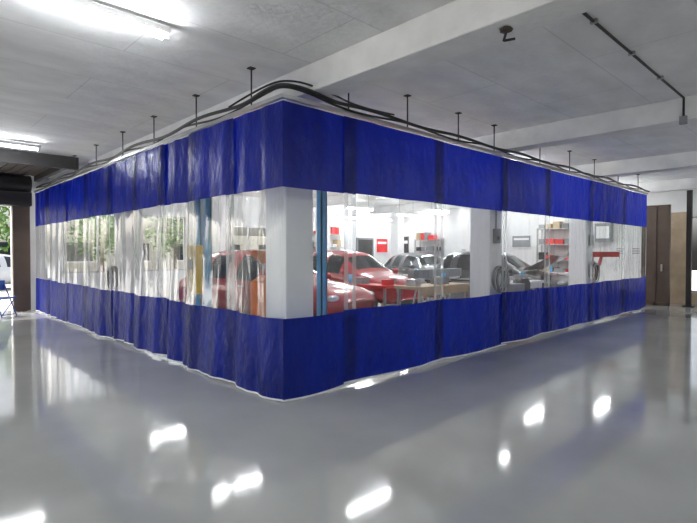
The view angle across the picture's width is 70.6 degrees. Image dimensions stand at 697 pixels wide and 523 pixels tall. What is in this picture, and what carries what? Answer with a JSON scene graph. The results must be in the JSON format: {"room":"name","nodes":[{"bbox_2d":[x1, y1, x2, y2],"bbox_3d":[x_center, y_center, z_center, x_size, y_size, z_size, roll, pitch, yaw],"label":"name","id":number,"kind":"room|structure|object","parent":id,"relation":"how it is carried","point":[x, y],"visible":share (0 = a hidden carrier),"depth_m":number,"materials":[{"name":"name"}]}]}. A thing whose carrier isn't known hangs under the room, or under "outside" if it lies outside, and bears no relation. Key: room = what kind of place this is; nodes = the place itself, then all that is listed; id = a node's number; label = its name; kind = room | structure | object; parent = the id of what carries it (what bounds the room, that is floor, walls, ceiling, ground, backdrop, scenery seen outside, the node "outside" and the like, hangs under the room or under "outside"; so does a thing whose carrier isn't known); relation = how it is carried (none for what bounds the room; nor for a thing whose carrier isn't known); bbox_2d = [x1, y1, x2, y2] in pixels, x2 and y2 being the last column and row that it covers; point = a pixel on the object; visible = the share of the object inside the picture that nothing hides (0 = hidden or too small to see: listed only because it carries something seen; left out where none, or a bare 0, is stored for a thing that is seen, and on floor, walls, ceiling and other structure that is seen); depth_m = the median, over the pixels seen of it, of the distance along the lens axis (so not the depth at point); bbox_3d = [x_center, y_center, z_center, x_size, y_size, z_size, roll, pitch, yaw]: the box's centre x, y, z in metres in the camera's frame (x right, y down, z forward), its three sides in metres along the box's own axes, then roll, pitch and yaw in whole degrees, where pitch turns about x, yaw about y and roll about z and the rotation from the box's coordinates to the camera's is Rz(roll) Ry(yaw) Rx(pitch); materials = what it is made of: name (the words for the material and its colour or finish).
{"room":"auto repair shop","nodes":[
{"label":"auto repair shop","id":0,"kind":"room"},
{"bbox_2d":[9,177,390,310],"bbox_3d":[-6.522,-0.526,15.179,23.800,3.570,0.150,-1,2,-44],"label":"wall","id":1,"kind":"structure","parent":0,"point":[46,241],"depth_m":15.88,"materials":[{"name":"white paint"}]},
{"bbox_2d":[0,174,31,311],"bbox_3d":[-11.341,-0.414,10.149,8.180,3.537,0.485,-1,2,-44],"label":"roller shutter","id":2,"kind":"object","parent":1,"relation":"attached to","point":[15,190],"visible":1,"depth_m":12.82,"materials":[{"name":"metal"}]},
{"bbox_2d":[63,214,185,272],"bbox_3d":[-6.699,-0.563,15.002,3.600,1.750,0.060,-1,2,-44],"label":"window","id":3,"kind":"structure","parent":1,"relation":"in","point":[97,217],"depth_m":15.50,"materials":[{"name":"white metal"}]},
{"bbox_2d":[230,225,265,249],"bbox_3d":[-3.658,-0.644,17.898,2.000,1.300,0.060,-1,2,-44],"label":"window","id":4,"kind":"structure","parent":1,"relation":"in","point":[230,225],"depth_m":17.87,"materials":[{"name":"white metal"}]},
{"bbox_2d":[356,238,373,256],"bbox_3d":[0.735,0.039,21.927,1.060,2.180,0.098,-1,2,-44],"label":"door","id":5,"kind":"structure","parent":1,"relation":"in","point":[366,245],"depth_m":21.93,"materials":[{"name":"metal"}]},
{"bbox_2d":[376,238,387,252],"bbox_3d":[1.546,-0.737,22.728,0.800,0.700,0.036,-1,2,-44],"label":"poster","id":6,"kind":"object","parent":1,"relation":"attached to","point":[381,243],"visible":1,"depth_m":22.71,"materials":[{"name":"red paper"}]},
{"bbox_2d":[0,296,696,522],"bbox_3d":[0.530,1.450,7.811,23.800,0.100,20.600,-1,2,-44],"label":"floor","id":7,"kind":"structure","parent":0,"point":[596,421],"depth_m":4.18,"materials":[{"name":"grey concrete"}]},
{"bbox_2d":[0,280,16,317],"bbox_3d":[-8.349,0.897,11.853,0.442,0.868,0.440,0,1,12],"label":"folding chair","id":8,"kind":"object","parent":7,"relation":"on","point":[2,282],"visible":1,"depth_m":12.02,"materials":[{"name":"metal"}]},
{"bbox_2d":[114,160,143,295],"bbox_3d":[-4.205,-0.265,9.415,0.416,3.268,0.416,-1,2,-44],"label":"concrete column","id":9,"kind":"structure","parent":7,"relation":"on","point":[128,225],"depth_m":9.27,"materials":[{"name":"white concrete"}]},
{"bbox_2d":[105,265,118,290],"bbox_3d":[-4.429,0.315,9.212,0.160,0.492,0.424,-1,2,-44],"label":"coil","id":10,"kind":"object","parent":9,"relation":"attached to","point":[111,268],"visible":0.97,"depth_m":9.13,"materials":[{"name":"grey plastic"}]},
{"bbox_2d":[187,197,211,306],"bbox_3d":[-2.123,-0.208,7.186,0.480,3.240,0.380,-1,2,-44],"label":"lift post","id":11,"kind":"object","parent":7,"relation":"on","point":[199,255],"visible":0.39,"depth_m":7.10,"materials":[{"name":"blue metal"}]},
{"bbox_2d":[212,196,229,252],"bbox_3d":[-3.987,-0.380,15.421,0.416,3.268,0.416,-1,2,-44],"label":"concrete column","id":12,"kind":"structure","parent":7,"relation":"on","point":[220,205],"depth_m":15.26,"materials":[{"name":"white concrete"}]},
{"bbox_2d":[247,251,265,316],"bbox_3d":[-1.280,0.621,7.447,0.504,1.572,0.512,-1,2,-44],"label":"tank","id":13,"kind":"object","parent":7,"relation":"on","point":[258,285],"visible":0.35,"depth_m":7.27,"materials":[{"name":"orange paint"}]},
{"bbox_2d":[179,249,375,315],"bbox_3d":[-1.606,0.566,10.469,4.420,1.652,2.154,1,1,33],"label":"car","id":14,"kind":"object","parent":7,"relation":"on","point":[233,271],"visible":0.46,"depth_m":9.88,"materials":[{"name":"red paint"}]},
{"bbox_2d":[265,99,312,318],"bbox_3d":[-0.688,-0.194,5.722,0.416,3.268,0.416,-1,2,-44],"label":"concrete column","id":15,"kind":"structure","parent":7,"relation":"on","point":[289,210],"depth_m":5.57,"materials":[{"name":"white concrete"}]},
{"bbox_2d":[317,190,326,315],"bbox_3d":[-0.395,-0.060,7.302,0.410,2.940,0.310,-1,2,-44],"label":"lift post","id":16,"kind":"object","parent":7,"relation":"on","point":[321,195],"visible":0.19,"depth_m":7.26,"materials":[{"name":"blue metal"}]},
{"bbox_2d":[316,206,330,251],"bbox_3d":[-0.946,-0.436,18.316,0.416,3.268,0.416,-1,2,-44],"label":"concrete column","id":17,"kind":"structure","parent":7,"relation":"on","point":[328,207],"depth_m":18.25,"materials":[{"name":"white concrete"}]},
{"bbox_2d":[313,227,345,249],"bbox_3d":[-0.796,-0.129,20.123,1.500,2.584,0.400,-1,2,-44],"label":"storage shelf","id":18,"kind":"object","parent":7,"relation":"on","point":[334,230],"visible":0.15,"depth_m":20.23,"materials":[{"name":"white metal"}]},
{"bbox_2d":[313,250,426,306],"bbox_3d":[0.144,0.498,14.000,2.155,1.652,4.420,-1,1,-42],"label":"car","id":19,"kind":"object","parent":7,"relation":"on","point":[340,263],"visible":0.37,"depth_m":13.19,"materials":[{"name":"red paint"}]},
{"bbox_2d":[344,274,396,305],"bbox_3d":[0.435,0.818,10.817,0.575,1.050,1.500,-1,2,-44],"label":"workbench","id":20,"kind":"object","parent":7,"relation":"on","point":[387,285],"visible":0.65,"depth_m":10.61,"materials":[{"name":"red paint"}]},
{"bbox_2d":[391,212,403,256],"bbox_3d":[2.118,-0.492,21.233,0.416,3.268,0.416,-1,2,-44],"label":"concrete column","id":21,"kind":"structure","parent":7,"relation":"on","point":[397,221],"depth_m":21.08,"materials":[{"name":"white concrete"}]},
{"bbox_2d":[384,252,441,282],"bbox_3d":[2.921,0.437,18.991,2.154,1.582,4.420,0,1,-24],"label":"car","id":22,"kind":"object","parent":7,"relation":"on","point":[404,262],"visible":0.3,"depth_m":18.67,"materials":[{"name":"grey paint"}]},
{"bbox_2d":[414,232,443,257],"bbox_3d":[3.491,-0.058,21.307,0.400,2.398,1.300,-1,2,-44],"label":"storage shelf","id":23,"kind":"object","parent":7,"relation":"on","point":[426,236],"visible":0.37,"depth_m":21.25,"materials":[{"name":"grey metal"}]},
{"bbox_2d":[403,268,459,296],"bbox_3d":[2.387,0.735,14.331,0.600,1.080,1.600,-1,2,-44],"label":"workbench","id":24,"kind":"object","parent":7,"relation":"on","point":[455,277],"visible":0.1,"depth_m":13.96,"materials":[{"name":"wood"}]},
{"bbox_2d":[394,273,469,304],"bbox_3d":[1.630,0.805,9.399,1.600,1.130,0.600,-1,2,-44],"label":"workbench","id":25,"kind":"object","parent":7,"relation":"on","point":[438,285],"visible":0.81,"depth_m":9.08,"materials":[{"name":"brown wood"}]},
{"bbox_2d":[408,268,461,303],"bbox_3d":[1.975,0.754,11.384,1.810,1.165,0.539,-1,2,-44],"label":"workbench","id":26,"kind":"object","parent":7,"relation":"on","point":[449,272],"visible":0.61,"depth_m":11.06,"materials":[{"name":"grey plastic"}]},
{"bbox_2d":[450,278,469,298],"bbox_3d":[2.603,0.858,10.520,0.774,0.980,0.480,-1,2,-44],"label":"base cabinet","id":27,"kind":"object","parent":7,"relation":"on","point":[459,280],"visible":0.03,"depth_m":10.27,"materials":[{"name":"grey plastic"}]},
{"bbox_2d":[459,245,469,251],"bbox_3d":[4.947,0.246,19.733,0.470,1.850,0.895,-1,2,-44],"label":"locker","id":28,"kind":"object","parent":7,"relation":"on","point":[461,247],"visible":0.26,"depth_m":19.71,"materials":[{"name":"white metal"}]},
{"bbox_2d":[470,152,501,297],"bbox_3d":[2.426,-0.251,8.687,0.416,3.268,0.416,-1,2,-44],"label":"concrete column","id":29,"kind":"structure","parent":7,"relation":"on","point":[485,254],"depth_m":8.54,"materials":[{"name":"white concrete"}]},
{"bbox_2d":[493,210,500,242],"bbox_3d":[2.563,-1.063,8.470,0.140,1.500,0.079,-1,2,-44],"label":"electrical box","id":30,"kind":"object","parent":29,"relation":"attached to","point":[496,232],"visible":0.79,"depth_m":8.46,"materials":[{"name":"grey plastic"}]},
{"bbox_2d":[491,265,509,292],"bbox_3d":[2.611,0.310,8.460,0.424,0.492,0.160,-1,2,-44],"label":"coil","id":31,"kind":"object","parent":29,"relation":"attached to","point":[500,268],"visible":0.99,"depth_m":8.43,"materials":[{"name":"grey plastic"}]},
{"bbox_2d":[428,251,568,298],"bbox_3d":[4.661,0.488,15.056,4.420,1.632,2.154,1,1,42],"label":"car","id":32,"kind":"object","parent":7,"relation":"on","point":[513,264],"visible":0.27,"depth_m":14.28,"materials":[{"name":"grey paint"}]},
{"bbox_2d":[501,278,530,291],"bbox_3d":[3.376,0.854,9.958,1.192,1.009,0.479,-1,2,-44],"label":"air compressor","id":33,"kind":"object","parent":7,"relation":"on","point":[519,284],"visible":0.06,"depth_m":9.86,"materials":[{"name":"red metal"}]},
{"bbox_2d":[502,272,543,288],"bbox_3d":[3.869,0.793,11.325,1.500,1.080,0.600,-1,2,-44],"label":"workbench","id":34,"kind":"object","parent":7,"relation":"on","point":[534,283],"visible":0.23,"depth_m":11.37,"materials":[{"name":"metal"}]},
{"bbox_2d":[536,221,568,271],"bbox_3d":[7.353,-0.090,17.250,0.400,2.618,1.400,-1,2,-44],"label":"storage shelf","id":35,"kind":"object","parent":7,"relation":"on","point":[556,225],"visible":0.38,"depth_m":17.34,"materials":[{"name":"grey metal"}]},
{"bbox_2d":[550,266,594,275],"bbox_3d":[7.097,0.702,16.055,0.600,1.080,1.600,-1,2,-44],"label":"workbench","id":36,"kind":"object","parent":7,"relation":"on","point":[562,271],"visible":0.25,"depth_m":16.11,"materials":[{"name":"grey metal"}]},
{"bbox_2d":[568,178,592,285],"bbox_3d":[5.468,-0.306,11.583,0.416,3.268,0.416,-1,2,-44],"label":"concrete column","id":37,"kind":"structure","parent":7,"relation":"on","point":[580,255],"depth_m":11.43,"materials":[{"name":"white concrete"}]},
{"bbox_2d":[588,221,593,245],"bbox_3d":[5.626,-1.119,11.386,0.140,1.500,0.079,-1,2,-44],"label":"electrical box","id":38,"kind":"object","parent":37,"relation":"attached to","point":[590,240],"visible":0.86,"depth_m":11.37,"materials":[{"name":"grey plastic"}]},
{"bbox_2d":[588,261,599,281],"bbox_3d":[5.675,0.234,11.376,0.424,0.492,0.160,-1,2,-44],"label":"coil","id":39,"kind":"object","parent":37,"relation":"attached to","point":[595,266],"visible":0.99,"depth_m":11.31,"materials":[{"name":"grey plastic"}]},
{"bbox_2d":[592,252,619,282],"bbox_3d":[6.732,0.520,13.021,1.300,1.560,0.800,0,1,-24],"label":"crane","id":40,"kind":"object","parent":7,"relation":"on","point":[600,255],"visible":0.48,"depth_m":12.95,"materials":[{"name":"red paint"}]},
{"bbox_2d":[612,242,640,279],"bbox_3d":[8.912,0.326,15.570,0.470,1.850,0.895,-1,2,-44],"label":"locker","id":41,"kind":"object","parent":7,"relation":"on","point":[634,271],"visible":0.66,"depth_m":15.43,"materials":[{"name":"white metal"}]},
{"bbox_2d":[641,204,670,306],"bbox_3d":[8.889,-0.173,14.236,0.110,2.900,0.720,-1,2,-44],"label":"door","id":42,"kind":"structure","parent":7,"relation":"on","point":[656,236],"depth_m":14.19,"materials":[{"name":"brown wood"}]},
{"bbox_2d":[682,190,694,306],"bbox_3d":[9.656,-0.502,13.939,0.260,3.568,0.260,-1,2,-44],"label":"steel post","id":43,"kind":"object","parent":7,"relation":"on","point":[689,218],"visible":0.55,"depth_m":13.90,"materials":[{"name":"black metal"}]},
{"bbox_2d":[0,0,696,206],"bbox_3d":[0.530,-2.244,7.740,23.800,0.150,20.600,-1,2,-44],"label":"ceiling","id":44,"kind":"structure","parent":0,"point":[70,82],"depth_m":5.47,"materials":[{"name":"paint"}]},
{"bbox_2d":[0,140,40,151],"bbox_3d":[-6.194,-2.098,8.728,1.260,0.110,0.070,-1,2,-44],"label":"fluorescent light","id":45,"kind":"object","parent":44,"relation":"hanging from","point":[8,143],"visible":1,"depth_m":8.91,"materials":[{"name":"white plastic"}]},
{"bbox_2d":[0,148,78,181],"bbox_3d":[-8.128,-2.091,10.477,3.530,0.258,3.200,-1,2,-44],"label":"ceiling beam","id":46,"kind":"structure","parent":44,"relation":"attached to","point":[42,166],"depth_m":10.28,"materials":[{"name":"concrete"}]},
{"bbox_2d":[35,0,169,40],"bbox_3d":[-2.053,-2.006,3.931,1.260,0.110,0.082,-1,2,-44],"label":"fluorescent light","id":47,"kind":"object","parent":44,"relation":"hanging from","point":[87,8],"visible":1,"depth_m":4.02,"materials":[{"name":"white plastic"}]},
{"bbox_2d":[228,80,394,115],"bbox_3d":[-0.334,-1.829,5.531,1.987,0.166,0.619,0,1,-13],"label":"power cable","id":48,"kind":"object","parent":44,"relation":"hanging from","point":[279,81],"visible":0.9,"depth_m":5.40,"materials":[{"name":"black rubber"}]},
{"bbox_2d":[49,0,619,184],"bbox_3d":[-1.078,-1.989,6.214,0.340,0.299,20.280,-1,2,-44],"label":"ceiling beam","id":49,"kind":"structure","parent":44,"relation":"attached to","point":[455,28],"depth_m":4.32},
{"bbox_2d":[38,86,641,189],"bbox_3d":[0.285,-1.828,9.048,16.106,0.123,7.877,0,1,-3],"label":"power cable","id":50,"kind":"object","parent":44,"relation":"hanging from","point":[273,89],"visible":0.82,"depth_m":6.10,"materials":[{"name":"black rubber"}]},
{"bbox_2d":[34,66,647,193],"bbox_3d":[-0.081,-2.045,13.128,12.160,0.455,11.060,-1,2,-44],"label":"track","id":51,"kind":"object","parent":44,"relation":"attached to","point":[280,96],"visible":0.89,"depth_m":6.66,"materials":[{"name":"metal"}]},
{"bbox_2d":[35,101,282,226],"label":"curtain","id":52,"kind":"object","parent":51,"relation":"hanging from","point":[232,156],"depth_m":6.62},
{"bbox_2d":[36,278,282,401],"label":"curtain","id":53,"kind":"object","parent":52,"relation":"hanging from","point":[244,350],"depth_m":6.59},
{"bbox_2d":[36,83,649,191],"bbox_3d":[0.277,-1.851,9.033,16.165,0.130,7.870,0,1,-3],"label":"air hose","id":54,"kind":"object","parent":51,"relation":"on","point":[299,87],"visible":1,"depth_m":6.52,"materials":[{"name":"black rubber"}]},
{"bbox_2d":[336,214,359,218],"bbox_3d":[-0.023,-2.079,19.854,1.260,0.644,0.070,-1,2,-44],"label":"fluorescent light","id":55,"kind":"object","parent":44,"relation":"hanging from","point":[337,215],"visible":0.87,"depth_m":19.83,"materials":[{"name":"white plastic"}]},
{"bbox_2d":[345,205,373,210],"bbox_3d":[0.377,-2.004,15.955,1.260,0.644,0.070,-1,2,-44],"label":"fluorescent light","id":56,"kind":"object","parent":44,"relation":"hanging from","point":[346,206],"visible":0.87,"depth_m":15.91,"materials":[{"name":"white plastic"}]},
{"bbox_2d":[395,199,416,216],"bbox_3d":[2.215,-2.058,18.809,1.260,0.644,0.070,-1,2,-44],"label":"fluorescent light","id":57,"kind":"object","parent":44,"relation":"hanging from","point":[396,213],"visible":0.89,"depth_m":18.68,"materials":[{"name":"white plastic"}]},
{"bbox_2d":[427,211,445,214],"bbox_3d":[3.587,-2.166,19.976,1.260,0.474,0.070,-1,2,-44],"label":"fluorescent light","id":58,"kind":"object","parent":44,"relation":"hanging from","point":[435,212],"visible":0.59,"depth_m":19.90,"materials":[{"name":"white plastic"}]},
{"bbox_2d":[426,208,449,212],"bbox_3d":[3.087,-2.021,16.879,1.260,0.644,0.070,-1,2,-44],"label":"fluorescent light","id":59,"kind":"object","parent":44,"relation":"hanging from","point":[428,209],"visible":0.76,"depth_m":16.87,"materials":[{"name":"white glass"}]},
{"bbox_2d":[215,95,696,196],"bbox_3d":[1.993,-2.045,9.137,0.340,0.299,20.280,-1,2,-44],"label":"ceiling beam","id":60,"kind":"structure","parent":44,"relation":"attached to","point":[663,114],"depth_m":7.22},
{"bbox_2d":[282,100,646,235],"bbox_3d":[3.637,-1.154,9.072,11.931,1.100,0.062,-1,2,-44],"label":"curtain","id":61,"kind":"object","parent":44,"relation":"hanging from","point":[327,151],"depth_m":6.58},
{"bbox_2d":[283,275,645,401],"bbox_3d":[3.633,0.902,9.107,11.914,0.920,0.062,-1,2,-44],"label":"curtain","id":62,"kind":"object","parent":61,"relation":"attached to","point":[329,352],"depth_m":6.59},
{"bbox_2d":[313,151,696,206],"bbox_3d":[5.034,-2.101,12.033,0.340,0.299,20.280,-1,2,-44],"label":"ceiling beam","id":63,"kind":"structure","parent":44,"relation":"attached to","point":[684,160],"depth_m":10.76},
{"bbox_2d":[370,177,696,213],"bbox_3d":[8.076,-2.156,14.929,0.340,0.299,20.280,-1,2,-44],"label":"ceiling beam","id":64,"kind":"structure","parent":44,"relation":"attached to","point":[684,184],"depth_m":14.23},
{"bbox_2d":[582,12,687,124],"bbox_3d":[2.961,-1.937,5.061,3.879,0.359,0.080,-1,2,-44],"label":"conduit pipe","id":65,"kind":"object","parent":44,"relation":"attached to","point":[683,119],"visible":1,"depth_m":5.16,"materials":[{"name":"metal"}]},
{"bbox_2d":[499,26,514,41],"bbox_3d":[1.225,-1.758,3.800,0.155,0.090,0.095,-1,2,-44],"label":"ceiling hook","id":66,"kind":"object","parent":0,"point":[504,30],"depth_m":3.77,"materials":[{"name":"black metal"}]},
{"bbox_2d":[404,190,696,292],"bbox_3d":[9.093,-0.541,15.929,0.150,3.570,20.300,-1,2,-44],"label":"wall","id":67,"kind":"structure","parent":0,"point":[453,227],"depth_m":18.38,"materials":[{"name":"white paint"}]},
{"bbox_2d":[404,236,409,252],"bbox_3d":[2.576,-0.735,22.632,0.036,0.900,0.600,-1,2,-44],"label":"poster","id":68,"kind":"object","parent":67,"relation":"attached to","point":[406,238],"visible":0.5,"depth_m":22.50,"materials":[{"name":"white paper"}]},
{"bbox_2d":[511,234,531,247],"bbox_3d":[6.507,-0.755,18.503,0.036,0.500,0.800,-1,2,-44],"label":"poster","id":69,"kind":"object","parent":67,"relation":"attached to","point":[517,241],"visible":1,"depth_m":18.48,"materials":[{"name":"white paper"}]},
{"bbox_2d":[595,223,613,241],"bbox_3d":[8.461,-0.963,16.286,0.258,0.600,0.500,-1,2,-44],"label":"board","id":70,"kind":"object","parent":67,"relation":"attached to","point":[603,233],"visible":0.96,"depth_m":16.18,"materials":[{"name":"grey plastic"}]},
{"bbox_2d":[670,212,696,303],"bbox_3d":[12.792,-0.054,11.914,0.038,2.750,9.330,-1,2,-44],"label":"door","id":71,"kind":"structure","parent":67,"relation":"attached to","point":[678,219],"depth_m":14.85,"materials":[{"name":"brown wood"}]},
{"label":"outside","id":72,"kind":"structure","parent":0,"visible":0},
{"bbox_2d":[0,270,696,310],"bbox_3d":[-9.203,1.342,17.668,95.000,0.059,90.000,-1,2,-44],"label":"ground","id":73,"kind":"structure","parent":72,"point":[4,303],"depth_m":20.08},
{"bbox_2d":[0,206,10,251],"bbox_3d":[-18.107,-1.619,27.152,4.166,5.495,4.116,-1,2,-44],"label":"tree","id":74,"kind":"object","parent":73,"relation":"on","point":[3,217],"visible":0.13,"depth_m":26.36,"materials":[{"name":"green plant"}]},
{"bbox_2d":[0,254,10,283],"bbox_3d":[-15.465,0.454,22.040,2.154,1.632,4.420,1,1,26],"label":"car","id":75,"kind":"object","parent":73,"relation":"on","point":[5,260],"visible":0.15,"depth_m":21.40,"materials":[{"name":"grey paint"}]},
{"bbox_2d":[65,215,114,270],"bbox_3d":[-14.489,-1.523,29.081,3.933,5.228,3.857,-1,2,-44],"label":"tree","id":76,"kind":"object","parent":73,"relation":"on","point":[102,243],"visible":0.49,"depth_m":28.64,"materials":[{"name":"green plant"}]},
{"bbox_2d":[0,229,265,271],"bbox_3d":[-20.771,-0.541,33.408,50.000,3.100,1.200,-1,2,-44],"label":"neighbouring building","id":77,"kind":"structure","parent":73,"relation":"on","point":[73,262],"depth_m":37.68,"materials":[{"name":"beige concrete"}]},
{"bbox_2d":[144,217,182,268],"bbox_3d":[-11.333,-1.677,32.235,4.189,5.416,4.171,-1,2,-44],"label":"tree","id":78,"kind":"object","parent":73,"relation":"on","point":[170,240],"visible":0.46,"depth_m":31.75,"materials":[{"name":"green plant"}]}
]}

